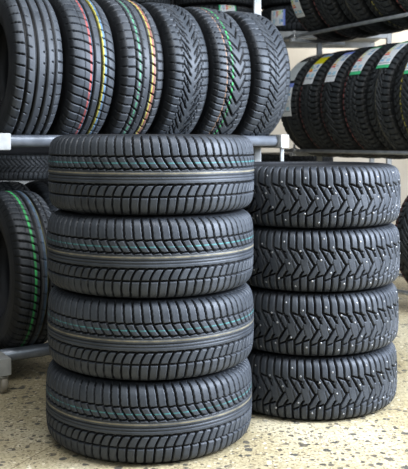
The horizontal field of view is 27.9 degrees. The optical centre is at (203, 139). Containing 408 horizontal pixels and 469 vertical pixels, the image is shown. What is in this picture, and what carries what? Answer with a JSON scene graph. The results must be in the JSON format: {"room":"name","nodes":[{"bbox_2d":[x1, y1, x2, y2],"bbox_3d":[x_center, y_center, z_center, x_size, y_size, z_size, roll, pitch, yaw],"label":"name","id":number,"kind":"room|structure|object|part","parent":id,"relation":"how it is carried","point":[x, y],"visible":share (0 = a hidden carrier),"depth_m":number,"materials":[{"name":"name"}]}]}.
{"room":"tire shop","nodes":[
{"label":"tire shop","id":0,"kind":"room"},
{"bbox_2d":[0,0,173,152],"bbox_3d":[-2.820,-0.785,7.000,6.360,3.400,0.080,0,0,0],"label":"wall","id":1,"kind":"structure","parent":0,"point":[13,149],"depth_m":6.96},
{"bbox_2d":[0,269,407,468],"bbox_3d":[0.000,0.915,2.300,12.000,0.001,10.600,0,0,0],"label":"floor","id":2,"kind":"structure","parent":0,"point":[378,439],"depth_m":2.50,"materials":[{"name":"stone"}]},
{"bbox_2d":[0,0,288,392],"bbox_3d":[-0.484,-0.210,3.838,1.406,2.250,1.252,0,0,-33],"label":"rack","id":3,"kind":"object","parent":2,"relation":"on","point":[7,140],"visible":0.23,"depth_m":3.13,"materials":[{"name":"metal"}]},
{"bbox_3d":[-1.056,0.006,3.471,0.048,0.062,1.245,0,0,-33],"label":"bracket arm","id":4,"kind":"part","parent":3,"relation":"part of","materials":[{"name":"paint"}]},
{"bbox_2d":[0,181,29,190],"bbox_3d":[-0.976,0.518,4.003,0.200,0.630,0.630,0,0,-33],"label":"tire","id":5,"kind":"object","parent":3,"relation":"on","point":[4,185],"visible":0.09,"depth_m":3.93,"materials":[{"name":"rubber"}]},
{"bbox_3d":[-0.221,0.811,3.432,1.318,0.048,0.048,0,0,-33],"label":"rail","id":6,"kind":"part","parent":3,"relation":"part of","materials":[{"name":"grey metal"}]},
{"bbox_2d":[0,190,54,348],"bbox_3d":[-0.763,0.518,3.283,0.200,0.630,0.630,0,0,-33],"label":"tire","id":7,"kind":"object","parent":3,"relation":"on","point":[26,285],"visible":0.77,"depth_m":3.05,"materials":[{"name":"rubber"}]},
{"bbox_2d":[0,0,62,134],"bbox_3d":[-0.767,-0.289,3.280,0.198,0.630,0.630,0,0,-33],"label":"tire","id":8,"kind":"object","parent":3,"relation":"on","point":[31,55],"visible":0.82,"depth_m":3.05,"materials":[{"name":"rubber"}]},
{"bbox_2d":[25,180,59,212],"bbox_3d":[-0.792,0.518,4.122,0.201,0.630,0.630,0,0,-33],"label":"tire","id":9,"kind":"object","parent":3,"relation":"on","point":[40,187],"visible":0.09,"depth_m":3.98,"materials":[{"name":"rubber"}]},
{"bbox_2d":[46,0,114,134],"bbox_3d":[-0.583,-0.289,3.399,0.201,0.630,0.630,0,0,-33],"label":"tire","id":10,"kind":"object","parent":3,"relation":"on","point":[88,75],"visible":0.57,"depth_m":3.16,"materials":[{"name":"rubber"}]},
{"bbox_2d":[94,0,163,133],"bbox_3d":[-0.400,-0.289,3.519,0.201,0.630,0.630,0,0,-33],"label":"tire","id":11,"kind":"object","parent":3,"relation":"on","point":[139,65],"visible":0.44,"depth_m":3.28,"materials":[{"name":"rubber"}]},
{"bbox_3d":[-0.221,0.004,3.432,1.318,0.048,0.048,0,0,-33],"label":"rail","id":12,"kind":"part","parent":3,"relation":"part of","materials":[{"name":"grey metal"}]},
{"bbox_2d":[140,2,208,133],"bbox_3d":[-0.216,-0.289,3.638,0.200,0.630,0.630,0,0,-33],"label":"tire","id":13,"kind":"object","parent":3,"relation":"on","point":[185,56],"visible":0.52,"depth_m":3.40,"materials":[{"name":"rubber"}]},
{"bbox_2d":[184,7,250,133],"bbox_3d":[-0.032,-0.289,3.757,0.201,0.630,0.630,0,0,-33],"label":"tire","id":14,"kind":"object","parent":3,"relation":"on","point":[229,82],"visible":0.4,"depth_m":3.52,"materials":[{"name":"rubber"}]},
{"bbox_3d":[0.256,-0.274,3.945,0.036,2.122,0.036,0,0,0],"label":"post","id":15,"kind":"part","parent":3,"relation":"part of","materials":[{"name":"grey metal"}]},
{"bbox_2d":[225,11,289,135],"bbox_3d":[0.151,-0.289,3.877,0.201,0.630,0.630,0,0,-33],"label":"tire","id":16,"kind":"object","parent":3,"relation":"on","point":[267,99],"visible":0.44,"depth_m":3.64,"materials":[{"name":"rubber"}]},
{"bbox_3d":[0.059,0.006,4.249,0.048,0.062,1.155,0,0,-33],"label":"bracket arm","id":17,"kind":"part","parent":3,"relation":"part of","materials":[{"name":"paint"}]},
{"bbox_3d":[0.360,0.410,3.785,0.018,0.753,0.018,0,0,0],"label":"leg","id":18,"kind":"part","parent":3,"relation":"part of","materials":[{"name":"grey paint"}]},
{"bbox_2d":[46,358,251,462],"bbox_3d":[-0.172,0.798,2.602,0.648,0.233,0.648,0,0,-22],"label":"tire","id":19,"kind":"object","parent":2,"relation":"on","point":[130,421],"visible":0.68,"depth_m":2.32,"materials":[{"name":"rubber"}]},
{"bbox_2d":[47,283,253,380],"bbox_3d":[-0.167,0.566,2.600,0.648,0.233,0.648,0,0,-9],"label":"tire","id":20,"kind":"object","parent":19,"relation":"on","point":[143,339],"visible":0.79,"depth_m":2.32,"materials":[{"name":"rubber"}]},
{"bbox_2d":[47,209,253,297],"bbox_3d":[-0.168,0.333,2.596,0.648,0.233,0.648,0,0,-19],"label":"tire","id":21,"kind":"object","parent":20,"relation":"on","point":[119,256],"visible":0.91,"depth_m":2.31,"materials":[{"name":"rubber"}]},
{"bbox_2d":[48,134,253,215],"bbox_3d":[-0.165,0.100,2.604,0.648,0.233,0.648,0,0,-23],"label":"tire","id":22,"kind":"object","parent":21,"relation":"on","point":[102,174],"visible":1,"depth_m":2.32,"materials":[{"name":"rubber"}]},
{"bbox_2d":[0,31,391,222],"bbox_3d":[-0.275,-0.185,6.200,3.250,2.200,0.635,0,0,0],"label":"shelf unit","id":23,"kind":"object","parent":2,"relation":"on","point":[369,41],"visible":0.21,"depth_m":6.43,"materials":[{"name":"paint"}]},
{"bbox_2d":[0,152,49,180],"bbox_3d":[-1.360,0.196,6.200,0.630,0.198,0.630,0,0,28],"label":"tire","id":24,"kind":"object","parent":23,"relation":"on","point":[14,166],"visible":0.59,"depth_m":5.91,"materials":[{"name":"rubber"}]},
{"bbox_2d":[183,4,252,12],"bbox_3d":[0.085,-0.884,6.199,0.630,0.198,0.631,0,0,0],"label":"tire","id":25,"kind":"object","parent":23,"relation":"on","point":[222,7],"visible":0.08,"depth_m":5.91,"materials":[{"name":"rubber"}]},
{"bbox_2d":[174,0,252,8],"bbox_3d":[0.085,-1.083,6.200,0.630,0.198,0.630,0,0,29],"label":"tire","id":26,"kind":"object","parent":25,"relation":"on","point":[181,3],"visible":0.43,"depth_m":5.96,"materials":[{"name":"rubber"}]},
{"bbox_2d":[261,5,306,30],"bbox_3d":[0.735,-0.884,6.200,0.630,0.198,0.630,0,0,19],"label":"tire","id":27,"kind":"object","parent":23,"relation":"on","point":[283,17],"visible":0.29,"depth_m":5.93,"materials":[{"name":"rubber"}]},
{"bbox_2d":[261,0,290,9],"bbox_3d":[0.735,-1.083,6.200,0.630,0.198,0.630,0,0,29],"label":"tire","id":28,"kind":"object","parent":27,"relation":"on","point":[265,4],"visible":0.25,"depth_m":6.01,"materials":[{"name":"rubber"}]},
{"bbox_2d":[252,152,332,161],"bbox_3d":[0.660,0.196,6.200,0.630,0.198,0.630,0,0,29],"label":"tire","id":29,"kind":"object","parent":23,"relation":"on","point":[266,156],"visible":0.13,"depth_m":5.93,"materials":[{"name":"rubber"}]},
{"bbox_3d":[1.330,-0.185,6.500,0.035,2.200,0.035,0,0,0],"label":"post","id":30,"kind":"part","parent":23,"relation":"part of","materials":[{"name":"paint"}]},
{"bbox_3d":[1.330,-0.185,5.900,0.035,2.200,0.035,0,0,0],"label":"post","id":31,"kind":"part","parent":23,"relation":"part of","materials":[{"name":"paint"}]},
{"bbox_3d":[-0.560,-0.884,6.200,0.630,0.198,0.630,0,0,0],"label":"tire","id":32,"kind":"object","parent":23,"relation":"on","visible":0},
{"bbox_2d":[131,0,171,3],"bbox_3d":[-0.560,-1.083,6.200,0.630,0.198,0.630,0,0,29],"label":"tire","id":33,"kind":"object","parent":32,"relation":"on","point":[137,1],"visible":0.09,"depth_m":5.97,"materials":[{"name":"rubber"}]},
{"bbox_2d":[247,342,397,419],"bbox_3d":[0.371,0.811,2.952,0.633,0.208,0.632,0,0,5],"label":"tire","id":34,"kind":"object","parent":2,"relation":"on","point":[359,384],"visible":0.6,"depth_m":2.67,"materials":[{"name":"rubber"}]},
{"bbox_2d":[250,283,398,355],"bbox_3d":[0.376,0.603,2.952,0.632,0.208,0.633,0,0,10],"label":"tire","id":35,"kind":"object","parent":34,"relation":"on","point":[359,321],"visible":0.62,"depth_m":2.67,"materials":[{"name":"rubber"}]},
{"bbox_2d":[246,223,399,291],"bbox_3d":[0.381,0.395,2.952,0.633,0.208,0.632,0,0,-11],"label":"tire","id":36,"kind":"object","parent":35,"relation":"on","point":[360,258],"visible":0.61,"depth_m":2.67,"materials":[{"name":"rubber"}]},
{"bbox_2d":[241,161,400,228],"bbox_3d":[0.383,0.187,2.952,0.632,0.208,0.633,0,0,-24],"label":"tire","id":37,"kind":"object","parent":36,"relation":"on","point":[287,194],"visible":0.74,"depth_m":2.67,"materials":[{"name":"rubber"}]},
{"bbox_2d":[284,12,407,294],"bbox_3d":[1.106,-0.160,4.756,0.600,2.150,1.690,0,0,-28],"label":"rack","id":38,"kind":"object","parent":2,"relation":"on","point":[294,151],"visible":0.34,"depth_m":5.01,"materials":[{"name":"grey metal"}]},
{"bbox_2d":[281,53,335,156],"bbox_3d":[0.806,-0.224,5.316,0.672,0.670,0.198,0,0,-28],"label":"tire","id":39,"kind":"object","parent":38,"relation":"on","point":[291,119],"visible":0.35,"depth_m":5.14,"materials":[{"name":"rubber"}]},
{"bbox_3d":[0.760,-0.170,5.404,0.034,2.130,0.034,0,0,0],"label":"post","id":40,"kind":"part","parent":38,"relation":"part of","materials":[{"name":"grey metal"}]},
{"bbox_2d":[290,0,356,41],"bbox_3d":[0.854,-0.963,5.228,0.670,0.670,0.198,0,0,-28],"label":"tire","id":41,"kind":"object","parent":38,"relation":"on","point":[305,11],"visible":0.5,"depth_m":5.10,"materials":[{"name":"rubber"}]},
{"bbox_2d":[299,50,357,157],"bbox_3d":[0.909,-0.224,5.125,0.670,0.670,0.198,0,0,-28],"label":"tire","id":42,"kind":"object","parent":38,"relation":"on","point":[309,99],"visible":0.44,"depth_m":4.96,"materials":[{"name":"rubber"}]},
{"bbox_3d":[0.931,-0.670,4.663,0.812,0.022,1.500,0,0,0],"label":"rail","id":43,"kind":"part","parent":38,"relation":"part of","materials":[{"name":"grey metal"}]},
{"bbox_3d":[0.931,0.069,4.663,0.022,0.022,1.690,0,0,-28],"label":"rail","id":44,"kind":"part","parent":38,"relation":"part of","materials":[{"name":"grey metal"}]},
{"bbox_2d":[313,0,379,37],"bbox_3d":[0.960,-0.963,5.029,0.670,0.670,0.198,0,0,-28],"label":"tire","id":45,"kind":"object","parent":38,"relation":"on","point":[330,12],"visible":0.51,"depth_m":4.91,"materials":[{"name":"rubber"}]},
{"bbox_2d":[320,46,379,157],"bbox_3d":[1.010,-0.224,4.935,0.670,0.670,0.198,0,0,-28],"label":"tire","id":46,"kind":"object","parent":38,"relation":"on","point":[331,106],"visible":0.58,"depth_m":4.78,"materials":[{"name":"rubber"}]},
{"bbox_2d":[337,0,403,33],"bbox_3d":[1.066,-0.963,4.831,0.670,0.670,0.198,0,0,-28],"label":"tire","id":47,"kind":"object","parent":38,"relation":"on","point":[355,10],"visible":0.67,"depth_m":4.72,"materials":[{"name":"rubber"}]},
{"bbox_2d":[342,43,406,158],"bbox_3d":[1.112,-0.224,4.744,0.670,0.670,0.198,0,0,-28],"label":"tire","id":48,"kind":"object","parent":38,"relation":"on","point":[354,101],"visible":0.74,"depth_m":4.59,"materials":[{"name":"rubber"}]},
{"bbox_2d":[365,0,407,29],"bbox_3d":[1.172,-0.963,4.632,0.670,0.670,0.198,0,0,-28],"label":"tire","id":49,"kind":"object","parent":38,"relation":"on","point":[380,8],"visible":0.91,"depth_m":4.52,"materials":[{"name":"rubber"}]},
{"bbox_2d":[367,41,407,158],"bbox_3d":[1.213,-0.224,4.554,0.670,0.670,0.198,0,0,-28],"label":"tire","id":50,"kind":"object","parent":38,"relation":"on","point":[380,96],"visible":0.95,"depth_m":4.39,"materials":[{"name":"rubber"}]},
{"bbox_2d":[394,54,407,140],"bbox_3d":[1.315,-0.224,4.363,0.670,0.670,0.198,0,0,-28],"label":"tire","id":51,"kind":"object","parent":38,"relation":"on","point":[401,82],"visible":1,"depth_m":4.24,"materials":[{"name":"rubber"}]},
{"bbox_2d":[395,196,407,282],"bbox_3d":[1.315,0.524,4.363,0.670,0.670,0.198,0,0,-28],"label":"tire","id":52,"kind":"object","parent":38,"relation":"on","point":[401,224],"visible":0.66,"depth_m":4.23,"materials":[{"name":"rubber"}]},
{"bbox_2d":[395,0,407,11],"bbox_3d":[1.277,-0.963,4.434,0.670,0.670,0.198,0,0,-28],"label":"tire","id":53,"kind":"object","parent":38,"relation":"on","point":[403,4],"visible":0.94,"depth_m":4.37,"materials":[{"name":"rubber"}]},
{"bbox_3d":[0.931,0.817,4.663,0.022,0.022,1.690,0,0,-28],"label":"rail","id":54,"kind":"part","parent":38,"relation":"part of","materials":[{"name":"grey metal"}]},
{"bbox_2d":[261,9,407,224],"bbox_3d":[0.000,-0.785,7.660,12.000,3.400,0.120,0,0,0],"label":"wall","id":55,"kind":"structure","parent":0,"point":[296,55],"depth_m":7.60,"materials":[{"name":"beige paint"}]}
]}

